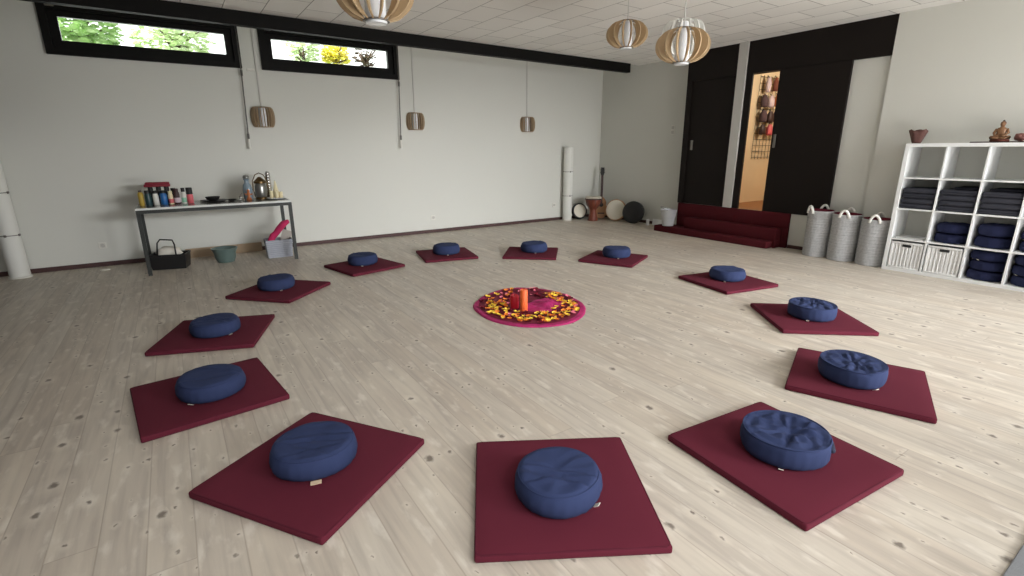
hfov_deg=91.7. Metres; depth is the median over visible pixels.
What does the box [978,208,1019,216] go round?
folded blanket
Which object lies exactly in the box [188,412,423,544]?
mat
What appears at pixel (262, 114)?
diffuser
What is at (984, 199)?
folded blanket
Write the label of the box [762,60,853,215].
door
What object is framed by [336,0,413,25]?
pendant lamp
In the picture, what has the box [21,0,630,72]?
ceiling beam
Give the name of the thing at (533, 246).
cushion
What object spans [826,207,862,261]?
laundry basket
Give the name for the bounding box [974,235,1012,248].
cushion
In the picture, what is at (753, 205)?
floor
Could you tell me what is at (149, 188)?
bottle
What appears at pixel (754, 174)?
wall
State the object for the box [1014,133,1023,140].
rough stone
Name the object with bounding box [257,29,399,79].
window
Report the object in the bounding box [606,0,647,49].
pendant lamp
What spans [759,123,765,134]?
pouch
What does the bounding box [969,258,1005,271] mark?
cushion
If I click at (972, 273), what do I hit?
cushion
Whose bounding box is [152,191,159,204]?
bottle
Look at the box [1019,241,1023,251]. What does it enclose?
cushion
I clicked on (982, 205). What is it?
folded blanket
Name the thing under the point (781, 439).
cushion
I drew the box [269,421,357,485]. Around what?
cushion
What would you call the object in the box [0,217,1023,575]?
floor
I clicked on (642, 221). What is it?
baseboard
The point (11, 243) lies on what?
floor lamp
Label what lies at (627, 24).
diffuser
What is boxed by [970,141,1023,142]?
wooden tray
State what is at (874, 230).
laundry basket
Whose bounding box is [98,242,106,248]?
wall socket
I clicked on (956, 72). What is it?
wall
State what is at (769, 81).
pouch
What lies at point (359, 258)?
cushion
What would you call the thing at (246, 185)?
bottle
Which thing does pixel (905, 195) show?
folded blanket
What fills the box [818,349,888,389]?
cushion
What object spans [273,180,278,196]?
candle
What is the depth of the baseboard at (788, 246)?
7.27 m
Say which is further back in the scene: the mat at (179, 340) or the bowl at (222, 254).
the bowl at (222, 254)
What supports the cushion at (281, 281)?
on the mat at (302, 288)
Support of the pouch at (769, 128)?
hanging from the grid
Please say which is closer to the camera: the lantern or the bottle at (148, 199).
the bottle at (148, 199)
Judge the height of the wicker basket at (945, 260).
0.314 m
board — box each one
[185,242,262,257]
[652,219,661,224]
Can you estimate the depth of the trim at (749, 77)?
7.69 m
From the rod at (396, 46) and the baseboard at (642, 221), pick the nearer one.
the rod at (396, 46)
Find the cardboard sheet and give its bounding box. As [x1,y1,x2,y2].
[280,229,291,239]
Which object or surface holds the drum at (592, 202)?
on the floor at (654, 354)
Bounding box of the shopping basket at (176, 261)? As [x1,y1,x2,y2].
[149,239,190,269]
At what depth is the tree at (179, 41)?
9.25 m
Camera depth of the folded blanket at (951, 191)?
5.39 m
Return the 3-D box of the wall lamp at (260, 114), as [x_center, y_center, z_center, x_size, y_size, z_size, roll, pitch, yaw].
[-3.478,-2.942,6.807,0.316,1.410,0.161,-10,19,-32]
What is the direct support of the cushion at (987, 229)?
on the cushion at (984, 241)
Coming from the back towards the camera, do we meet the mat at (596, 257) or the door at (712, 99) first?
the door at (712, 99)
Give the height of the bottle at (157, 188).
0.209 m
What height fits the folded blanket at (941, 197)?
0.057 m
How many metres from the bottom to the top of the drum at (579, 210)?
0.334 m
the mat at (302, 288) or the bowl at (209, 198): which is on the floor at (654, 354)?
the mat at (302, 288)
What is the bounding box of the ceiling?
[166,0,966,64]
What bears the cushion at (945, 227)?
on the cushion at (942, 237)
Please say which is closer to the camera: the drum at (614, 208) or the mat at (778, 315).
the mat at (778, 315)
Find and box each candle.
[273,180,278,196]
[510,294,518,308]
[520,289,527,311]
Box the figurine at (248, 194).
[244,189,252,199]
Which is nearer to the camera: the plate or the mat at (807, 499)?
the mat at (807, 499)
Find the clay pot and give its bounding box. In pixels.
[909,129,927,142]
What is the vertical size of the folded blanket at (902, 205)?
0.057 m
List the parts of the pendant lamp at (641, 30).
lamp shade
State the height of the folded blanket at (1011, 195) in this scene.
0.057 m
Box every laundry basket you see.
[802,204,835,256]
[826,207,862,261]
[854,212,890,266]
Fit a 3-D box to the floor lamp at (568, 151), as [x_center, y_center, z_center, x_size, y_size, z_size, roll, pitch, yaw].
[1.142,-2.127,10.174,0.214,1.466,0.214,-10,19,-32]
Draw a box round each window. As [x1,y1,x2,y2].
[34,2,241,67]
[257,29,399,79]
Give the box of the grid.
[751,75,777,158]
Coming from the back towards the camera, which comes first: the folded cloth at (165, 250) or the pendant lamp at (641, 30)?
the folded cloth at (165, 250)
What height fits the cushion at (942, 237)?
0.113 m
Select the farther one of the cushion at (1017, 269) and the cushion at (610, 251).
the cushion at (610, 251)
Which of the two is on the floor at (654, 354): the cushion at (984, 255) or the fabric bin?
the fabric bin
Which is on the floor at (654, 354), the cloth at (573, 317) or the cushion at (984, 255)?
the cloth at (573, 317)
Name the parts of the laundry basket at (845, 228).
rope handle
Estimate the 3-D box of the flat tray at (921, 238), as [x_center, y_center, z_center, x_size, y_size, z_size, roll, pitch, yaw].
[4.765,-0.598,5.898,0.270,0.012,0.260,-10,19,-32]
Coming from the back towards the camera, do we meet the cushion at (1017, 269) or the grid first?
the grid
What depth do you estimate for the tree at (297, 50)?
10.44 m
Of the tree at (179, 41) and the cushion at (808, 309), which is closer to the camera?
the cushion at (808, 309)
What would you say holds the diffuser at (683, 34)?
attached to the pendant lamp at (702, 41)
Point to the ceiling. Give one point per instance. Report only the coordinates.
(579, 28)
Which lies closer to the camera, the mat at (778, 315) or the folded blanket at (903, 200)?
the mat at (778, 315)
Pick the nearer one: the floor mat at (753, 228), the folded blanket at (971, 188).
the folded blanket at (971, 188)
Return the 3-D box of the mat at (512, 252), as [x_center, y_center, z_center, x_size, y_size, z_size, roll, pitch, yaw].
[0.272,-0.492,6.996,0.723,0.035,0.723,2,16,7]
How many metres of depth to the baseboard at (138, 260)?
7.97 m
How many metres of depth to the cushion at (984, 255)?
5.28 m
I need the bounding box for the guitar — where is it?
[596,167,605,218]
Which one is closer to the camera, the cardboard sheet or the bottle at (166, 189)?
the bottle at (166, 189)
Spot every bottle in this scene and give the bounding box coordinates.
[137,190,144,205]
[144,190,152,204]
[147,187,153,203]
[152,191,159,204]
[156,187,160,203]
[159,190,167,204]
[164,187,168,203]
[167,191,173,203]
[173,188,180,203]
[180,188,186,203]
[185,187,193,202]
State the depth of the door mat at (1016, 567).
1.74 m
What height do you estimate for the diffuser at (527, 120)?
0.248 m
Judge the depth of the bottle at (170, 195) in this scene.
6.12 m
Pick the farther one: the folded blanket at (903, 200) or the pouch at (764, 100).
the pouch at (764, 100)
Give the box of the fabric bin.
[263,237,292,258]
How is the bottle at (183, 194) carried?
on the steel table
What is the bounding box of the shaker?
[264,171,271,196]
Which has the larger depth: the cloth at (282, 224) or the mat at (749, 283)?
the cloth at (282, 224)
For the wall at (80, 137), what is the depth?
7.18 m
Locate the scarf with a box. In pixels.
[528,297,563,311]
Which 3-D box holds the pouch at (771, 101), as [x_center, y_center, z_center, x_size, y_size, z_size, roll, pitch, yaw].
[4.418,-3.191,8.471,0.150,0.228,0.090,-10,19,-32]
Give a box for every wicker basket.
[887,240,924,270]
[922,244,964,276]
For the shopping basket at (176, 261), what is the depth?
6.19 m
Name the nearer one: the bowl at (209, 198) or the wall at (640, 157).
the bowl at (209, 198)
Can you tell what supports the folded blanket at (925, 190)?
on the folded blanket at (905, 195)
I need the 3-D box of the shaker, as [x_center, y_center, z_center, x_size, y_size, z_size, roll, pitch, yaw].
[-3.323,-1.409,6.791,0.068,0.362,0.068,-10,19,-32]
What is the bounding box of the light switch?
[671,125,674,134]
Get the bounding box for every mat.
[130,357,289,442]
[145,314,274,356]
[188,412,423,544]
[225,280,330,302]
[324,257,404,276]
[416,247,478,262]
[474,437,671,562]
[502,247,557,259]
[578,250,647,267]
[654,203,790,248]
[668,402,903,530]
[678,272,777,294]
[750,303,878,335]
[785,348,936,423]
[1003,544,1023,575]
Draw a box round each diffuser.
[258,108,267,126]
[364,0,385,17]
[412,113,417,128]
[525,118,529,130]
[621,21,632,45]
[674,29,690,60]
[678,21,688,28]
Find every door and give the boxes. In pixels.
[683,76,735,206]
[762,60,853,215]
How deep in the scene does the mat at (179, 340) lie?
3.80 m
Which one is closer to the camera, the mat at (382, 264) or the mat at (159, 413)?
the mat at (159, 413)
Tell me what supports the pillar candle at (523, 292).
on the cloth at (573, 317)
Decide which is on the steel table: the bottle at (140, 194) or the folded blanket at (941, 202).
the bottle at (140, 194)
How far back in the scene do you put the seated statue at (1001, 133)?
5.11 m
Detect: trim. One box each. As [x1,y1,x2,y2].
[677,81,693,202]
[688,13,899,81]
[722,41,749,207]
[731,73,753,207]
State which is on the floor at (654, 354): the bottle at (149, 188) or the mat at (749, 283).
the mat at (749, 283)
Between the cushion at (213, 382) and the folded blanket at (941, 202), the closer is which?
the cushion at (213, 382)
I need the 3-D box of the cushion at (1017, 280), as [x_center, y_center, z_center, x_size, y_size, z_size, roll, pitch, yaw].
[5.367,-0.071,5.141,0.324,0.108,0.312,-10,19,-32]
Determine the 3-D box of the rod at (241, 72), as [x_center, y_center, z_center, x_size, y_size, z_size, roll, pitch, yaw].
[-3.668,-2.712,6.769,0.056,1.570,0.039,-10,19,-32]
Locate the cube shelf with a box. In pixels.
[881,142,1023,291]
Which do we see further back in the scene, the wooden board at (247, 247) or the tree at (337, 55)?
the tree at (337, 55)
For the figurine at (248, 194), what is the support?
on the steel table
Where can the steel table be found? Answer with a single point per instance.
(140, 211)
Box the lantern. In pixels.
[252,173,268,199]
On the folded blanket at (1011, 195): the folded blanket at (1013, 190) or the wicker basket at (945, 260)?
the folded blanket at (1013, 190)
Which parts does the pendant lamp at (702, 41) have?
lamp shade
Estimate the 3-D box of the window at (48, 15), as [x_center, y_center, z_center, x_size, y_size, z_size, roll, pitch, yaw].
[-4.526,-3.107,6.191,1.990,0.550,0.232,-10,19,-32]
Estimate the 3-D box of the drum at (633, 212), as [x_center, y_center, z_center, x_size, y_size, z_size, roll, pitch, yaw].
[2.383,-1.485,9.766,0.430,0.434,0.166,11,19,35]
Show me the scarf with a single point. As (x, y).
(544, 304)
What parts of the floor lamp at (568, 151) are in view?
lamp shade, lamp shade, lamp shade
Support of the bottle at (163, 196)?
on the steel table
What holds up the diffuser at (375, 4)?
attached to the pendant lamp at (375, 14)
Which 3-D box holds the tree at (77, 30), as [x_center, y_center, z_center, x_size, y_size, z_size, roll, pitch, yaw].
[-7.232,-2.914,8.620,1.352,3.937,1.277,-1,16,-1]
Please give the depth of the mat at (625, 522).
1.95 m
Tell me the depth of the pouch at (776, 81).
8.41 m
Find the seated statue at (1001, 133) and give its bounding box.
[989,120,1010,141]
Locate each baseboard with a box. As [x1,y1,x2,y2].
[0,214,588,276]
[605,215,651,223]
[787,245,802,249]
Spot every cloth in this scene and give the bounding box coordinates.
[143,182,169,186]
[158,246,182,254]
[268,220,288,240]
[473,287,585,327]
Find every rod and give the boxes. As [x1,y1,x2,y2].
[234,26,250,148]
[396,46,401,147]
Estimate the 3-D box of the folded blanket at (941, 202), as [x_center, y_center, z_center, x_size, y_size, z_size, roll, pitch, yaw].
[4.965,-0.940,5.503,0.313,0.057,0.321,-10,19,-32]
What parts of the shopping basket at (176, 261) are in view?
handle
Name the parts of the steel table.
leg, leg, frame, leg, leg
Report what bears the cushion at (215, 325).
on the mat at (179, 340)
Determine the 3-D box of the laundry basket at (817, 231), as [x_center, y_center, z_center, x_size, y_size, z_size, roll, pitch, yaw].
[4.174,-0.789,6.787,0.336,0.685,0.321,0,16,1]
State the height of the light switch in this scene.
0.160 m
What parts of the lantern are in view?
lid, glass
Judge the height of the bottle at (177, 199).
0.187 m
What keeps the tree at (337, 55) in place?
on the ground
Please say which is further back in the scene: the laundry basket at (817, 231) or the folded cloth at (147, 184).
the laundry basket at (817, 231)
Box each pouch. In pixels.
[759,108,766,121]
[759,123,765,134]
[760,93,768,106]
[765,75,771,91]
[766,109,773,122]
[766,123,772,135]
[767,94,774,107]
[773,76,778,90]
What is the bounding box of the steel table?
[135,198,297,275]
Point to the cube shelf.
(912, 153)
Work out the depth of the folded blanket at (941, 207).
5.43 m
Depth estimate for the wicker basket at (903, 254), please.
5.87 m
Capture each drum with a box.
[572,203,586,218]
[585,196,601,220]
[605,199,624,220]
[622,201,644,223]
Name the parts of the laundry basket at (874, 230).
rope handle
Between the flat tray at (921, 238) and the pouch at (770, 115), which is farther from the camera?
the pouch at (770, 115)
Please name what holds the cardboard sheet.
in the fabric bin
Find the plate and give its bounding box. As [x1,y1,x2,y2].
[200,199,226,201]
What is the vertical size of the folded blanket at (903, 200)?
0.057 m
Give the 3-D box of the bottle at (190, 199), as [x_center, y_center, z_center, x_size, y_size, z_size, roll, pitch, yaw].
[-4.042,-1.162,6.236,0.071,0.192,0.071,-10,19,-32]
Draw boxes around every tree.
[58,18,125,44]
[128,25,215,52]
[284,41,319,61]
[320,45,350,64]
[352,49,379,66]
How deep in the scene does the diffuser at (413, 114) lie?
8.21 m
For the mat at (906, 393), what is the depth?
2.96 m
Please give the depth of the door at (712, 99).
8.20 m
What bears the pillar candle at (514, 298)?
on the cloth at (573, 317)
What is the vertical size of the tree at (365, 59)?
3.690 m
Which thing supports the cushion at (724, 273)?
on the mat at (749, 283)
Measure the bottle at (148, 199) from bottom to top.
0.176 m
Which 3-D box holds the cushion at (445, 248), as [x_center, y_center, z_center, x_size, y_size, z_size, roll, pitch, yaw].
[-0.915,-0.549,6.910,0.378,0.139,0.363,-10,19,-32]
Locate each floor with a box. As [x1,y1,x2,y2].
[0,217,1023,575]
[739,200,762,210]
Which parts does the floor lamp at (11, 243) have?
lamp shade, lamp shade, lamp shade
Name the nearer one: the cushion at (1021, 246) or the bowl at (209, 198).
the cushion at (1021, 246)
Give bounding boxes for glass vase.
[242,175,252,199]
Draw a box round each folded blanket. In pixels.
[899,203,933,209]
[901,198,934,204]
[902,193,935,198]
[903,187,936,193]
[937,205,974,212]
[938,200,975,207]
[939,195,976,201]
[940,188,978,195]
[954,186,979,190]
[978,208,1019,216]
[979,203,1021,210]
[980,197,1023,204]
[982,191,1023,198]
[990,187,1023,192]
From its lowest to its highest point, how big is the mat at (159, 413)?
0.035 m
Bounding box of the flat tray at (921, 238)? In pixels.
[896,235,925,240]
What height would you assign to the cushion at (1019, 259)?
0.108 m
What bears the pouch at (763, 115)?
hanging from the grid
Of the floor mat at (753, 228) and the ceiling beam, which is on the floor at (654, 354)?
the floor mat at (753, 228)
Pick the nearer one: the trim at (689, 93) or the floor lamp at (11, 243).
the floor lamp at (11, 243)
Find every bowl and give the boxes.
[205,196,219,200]
[211,246,237,262]
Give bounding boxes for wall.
[0,0,602,271]
[598,61,688,224]
[676,0,1023,246]
[739,72,779,202]
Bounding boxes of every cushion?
[175,364,245,404]
[189,313,240,337]
[257,273,294,290]
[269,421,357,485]
[347,252,377,265]
[433,242,459,255]
[515,447,602,518]
[521,240,546,253]
[602,245,630,258]
[709,265,745,281]
[740,410,835,470]
[787,297,837,321]
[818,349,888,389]
[934,232,967,243]
[936,221,970,233]
[966,268,1003,281]
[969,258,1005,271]
[971,249,1008,261]
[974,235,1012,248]
[978,223,1015,236]
[1010,274,1023,286]
[1012,264,1023,276]
[1015,254,1023,265]
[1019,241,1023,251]
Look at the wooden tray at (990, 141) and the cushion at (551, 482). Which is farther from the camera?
the wooden tray at (990, 141)
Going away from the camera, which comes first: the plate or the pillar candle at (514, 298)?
the pillar candle at (514, 298)
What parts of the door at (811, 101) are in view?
handle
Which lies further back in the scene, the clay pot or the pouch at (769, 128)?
the pouch at (769, 128)
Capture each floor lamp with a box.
[0,161,32,279]
[562,147,573,220]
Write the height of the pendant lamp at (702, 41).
0.932 m
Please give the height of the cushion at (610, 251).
0.137 m
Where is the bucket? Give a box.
[660,206,676,225]
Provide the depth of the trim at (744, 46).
7.71 m
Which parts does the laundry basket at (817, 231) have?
rope handle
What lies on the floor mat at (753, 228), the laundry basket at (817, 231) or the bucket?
the bucket
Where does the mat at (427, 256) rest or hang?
on the floor at (654, 354)
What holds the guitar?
on the floor at (654, 354)
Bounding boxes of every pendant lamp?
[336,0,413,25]
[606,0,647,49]
[655,0,710,65]
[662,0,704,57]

